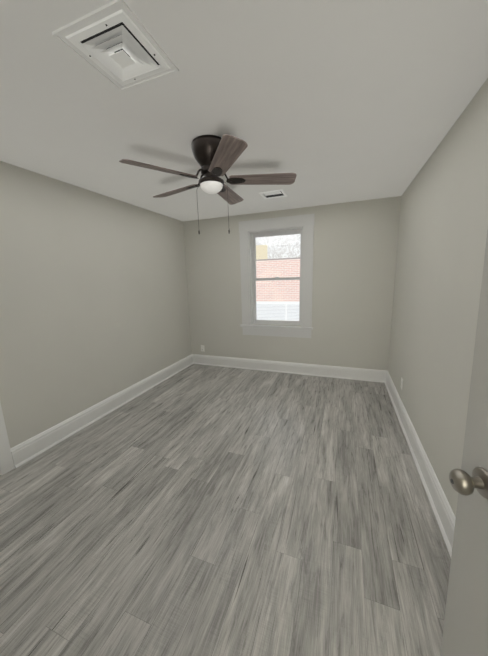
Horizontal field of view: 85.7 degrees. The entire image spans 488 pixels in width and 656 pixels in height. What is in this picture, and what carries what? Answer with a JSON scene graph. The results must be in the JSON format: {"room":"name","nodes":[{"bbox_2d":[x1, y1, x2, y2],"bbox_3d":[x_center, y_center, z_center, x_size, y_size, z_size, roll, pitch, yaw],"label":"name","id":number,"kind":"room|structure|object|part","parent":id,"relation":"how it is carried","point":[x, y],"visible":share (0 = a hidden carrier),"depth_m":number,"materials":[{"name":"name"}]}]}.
{"room":"empty bedroom","nodes":[
{"label":"empty bedroom","id":0,"kind":"room"},
{"bbox_2d":[0,161,191,448],"bbox_3d":[-1.797,-0.183,2.762,0.140,2.500,4.233,2,12,20],"label":"wall","id":1,"kind":"structure","parent":0,"point":[94,305],"depth_m":2.73,"materials":[{"name":"beige paint"}]},
{"bbox_2d":[0,403,14,475],"bbox_3d":[-2.230,0.176,1.607,0.159,2.252,0.979,2,12,20],"label":"trim","id":2,"kind":"structure","parent":1,"relation":"attached to","point":[6,462],"depth_m":2.17,"materials":[{"name":"white wood"}]},
{"bbox_2d":[11,354,194,467],"bbox_3d":[-1.459,0.842,3.542,0.035,0.176,2.860,2,12,20],"label":"baseboard","id":3,"kind":"structure","parent":1,"relation":"attached to","point":[33,447],"depth_m":2.87,"materials":[{"name":"white wood"}]},
{"bbox_2d":[0,364,450,655],"bbox_3d":[-0.400,1.275,1.852,3.506,0.100,5.973,2,12,20],"label":"floor","id":4,"kind":"structure","parent":0,"point":[199,510],"depth_m":1.63,"materials":[{"name":"grey laminate"}]},
{"bbox_2d":[0,0,487,221],"bbox_3d":[-0.472,-1.278,1.365,3.506,0.100,5.973,2,12,20],"label":"ceiling","id":5,"kind":"structure","parent":0,"point":[327,102],"depth_m":1.43,"materials":[{"name":"white paint"}]},
{"bbox_2d":[52,0,178,91],"bbox_3d":[-0.527,-1.168,1.129,0.348,0.026,0.348,2,12,20],"label":"ceiling vent","id":6,"kind":"object","parent":5,"relation":"in","point":[116,44],"visible":1,"depth_m":1.08,"materials":[{"name":"white metal"}]},
{"bbox_2d":[119,134,296,233],"bbox_3d":[-0.237,-1.033,2.005,1.215,0.634,1.181,2,12,20],"label":"ceiling fan","id":7,"kind":"object","parent":5,"relation":"hanging from","point":[215,157],"visible":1,"depth_m":1.86,"materials":[{"name":"brown wood"}]},
{"bbox_3d":[-0.546,-1.043,1.728,0.493,0.037,0.139,-10,13,-36],"label":"blade","id":8,"kind":"part","parent":7,"relation":"part of","materials":[{"name":"brown wood"}]},
{"bbox_3d":[-0.556,-1.127,2.169,0.493,0.037,0.139,6,13,34],"label":"blade","id":9,"kind":"part","parent":7,"relation":"part of","materials":[{"name":"brown wood"}]},
{"bbox_3d":[-0.241,-1.038,1.964,0.168,0.062,0.168,2,12,20],"label":"lamp shade","id":10,"kind":"part","parent":7,"relation":"part of","materials":[{"name":"white glass"}]},
{"bbox_3d":[-0.237,-0.898,1.991,0.266,0.373,0.009,2,12,20],"label":"chain","id":11,"kind":"part","parent":7,"relation":"part of","materials":[{"name":"brown metal"}]},
{"bbox_3d":[-0.117,-1.031,1.599,0.139,0.037,0.493,-5,11,-19],"label":"blade","id":12,"kind":"part","parent":7,"relation":"part of","materials":[{"name":"brown wood"}]},
{"bbox_3d":[-0.133,-1.166,2.312,0.139,0.037,0.493,2,11,17],"label":"blade","id":13,"kind":"part","parent":7,"relation":"part of","materials":[{"name":"brown wood"}]},
{"bbox_3d":[0.139,-1.107,1.959,0.493,0.037,0.139,-2,11,-1],"label":"blade","id":14,"kind":"part","parent":7,"relation":"part of","materials":[{"name":"brown wood"}]},
{"bbox_2d":[259,189,287,198],"bbox_3d":[0.349,-1.576,3.109,0.292,0.009,0.272,2,12,20],"label":"ceiling vent","id":15,"kind":"object","parent":5,"relation":"in","point":[274,194],"visible":0.94,"depth_m":3.10,"materials":[{"name":"white metal"}]},
{"bbox_2d":[183,196,400,370],"bbox_3d":[0.555,-0.529,4.224,3.506,2.500,0.220,2,12,20],"label":"wall","id":16,"kind":"structure","parent":0,"point":[355,244],"depth_m":3.88,"materials":[{"name":"beige paint"}]},
{"bbox_2d":[239,214,314,337],"bbox_3d":[0.515,-0.768,4.162,1.171,1.800,0.275,2,12,20],"label":"window","id":17,"kind":"structure","parent":16,"relation":"in","point":[250,228],"depth_m":4.11,"materials":[{"name":"white wood"}]},
{"bbox_3d":[0.533,-0.776,4.209,0.801,1.444,0.074,2,12,20],"label":"window sash","id":18,"kind":"part","parent":17,"relation":"part of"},
{"bbox_3d":[0.534,-0.782,4.213,0.731,1.354,0.038,2,12,20],"label":"glass","id":19,"kind":"part","parent":17,"relation":"part of","materials":[{"name":"clear glass"}]},
{"bbox_2d":[195,354,382,382],"bbox_3d":[0.522,0.635,4.333,3.180,0.176,0.035,2,12,20],"label":"baseboard","id":20,"kind":"structure","parent":16,"relation":"attached to","point":[372,375],"depth_m":4.22,"materials":[{"name":"white wood"}]},
{"bbox_2d":[388,78,487,516],"bbox_3d":[1.357,-0.050,1.594,0.140,2.500,4.233,2,12,20],"label":"wall","id":21,"kind":"structure","parent":0,"point":[443,228],"depth_m":1.79,"materials":[{"name":"beige paint"}]},
{"bbox_2d":[383,370,455,556],"bbox_3d":[1.332,1.074,1.907,0.035,0.176,4.093,2,12,20],"label":"baseboard","id":22,"kind":"structure","parent":21,"relation":"attached to","point":[445,517],"depth_m":1.93,"materials":[{"name":"white wood"}]},
{"bbox_3d":[-0.932,0.262,0.298,3.226,2.500,0.140,2,12,20],"label":"wall","id":23,"kind":"structure","parent":0,"visible":0},
{"bbox_2d":[440,229,487,655],"bbox_3d":[0.558,0.368,0.293,0.182,2.190,0.831,0,11,7],"label":"door","id":24,"kind":"structure","parent":23,"relation":"in","point":[465,630],"depth_m":0.67,"materials":[{"name":"grey paint"}]},
{"bbox_3d":[0.600,0.370,0.655,0.182,0.070,0.116,0,11,7],"label":"knob","id":25,"kind":"part","parent":24,"relation":"part of","materials":[{"name":"grey metal"}]},
{"label":"outside","id":26,"kind":"structure","parent":0,"visible":0},
{"bbox_2d":[256,301,298,320],"bbox_3d":[1.417,0.794,8.468,9.000,3.263,0.230,2,12,20],"label":"siding","id":27,"kind":"object","parent":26,"point":[278,316],"depth_m":8.23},
{"bbox_2d":[256,302,299,320],"bbox_3d":[1.366,0.821,8.335,9.000,3.263,0.040,2,12,20],"label":"posts","id":28,"kind":"object","parent":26,"point":[295,303],"depth_m":8.09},
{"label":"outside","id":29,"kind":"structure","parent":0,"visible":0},
{"bbox_2d":[256,245,267,259],"bbox_3d":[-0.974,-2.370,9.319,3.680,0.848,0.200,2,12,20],"label":"building","id":30,"kind":"structure","parent":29,"point":[258,251],"depth_m":8.62,"materials":[{"name":"beige"}]},
{"bbox_2d":[256,259,299,301],"bbox_3d":[1.489,0.112,8.586,9.000,4.555,0.250,2,12,20],"label":"brick building","id":31,"kind":"structure","parent":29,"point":[267,268],"depth_m":8.29,"materials":[{"name":"pink brick"}]},
{"bbox_2d":[256,257,299,260],"bbox_3d":[1.423,-2.143,8.151,9.000,0.040,0.300,2,12,20],"label":"coping","id":32,"kind":"object","parent":31,"relation":"on","point":[278,259],"depth_m":8.12},
{"bbox_2d":[256,234,300,258],"bbox_3d":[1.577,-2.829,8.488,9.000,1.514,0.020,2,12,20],"label":"trees","id":33,"kind":"object","parent":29,"point":[280,250],"depth_m":8.64,"materials":[{"name":"white plant"}]}
]}

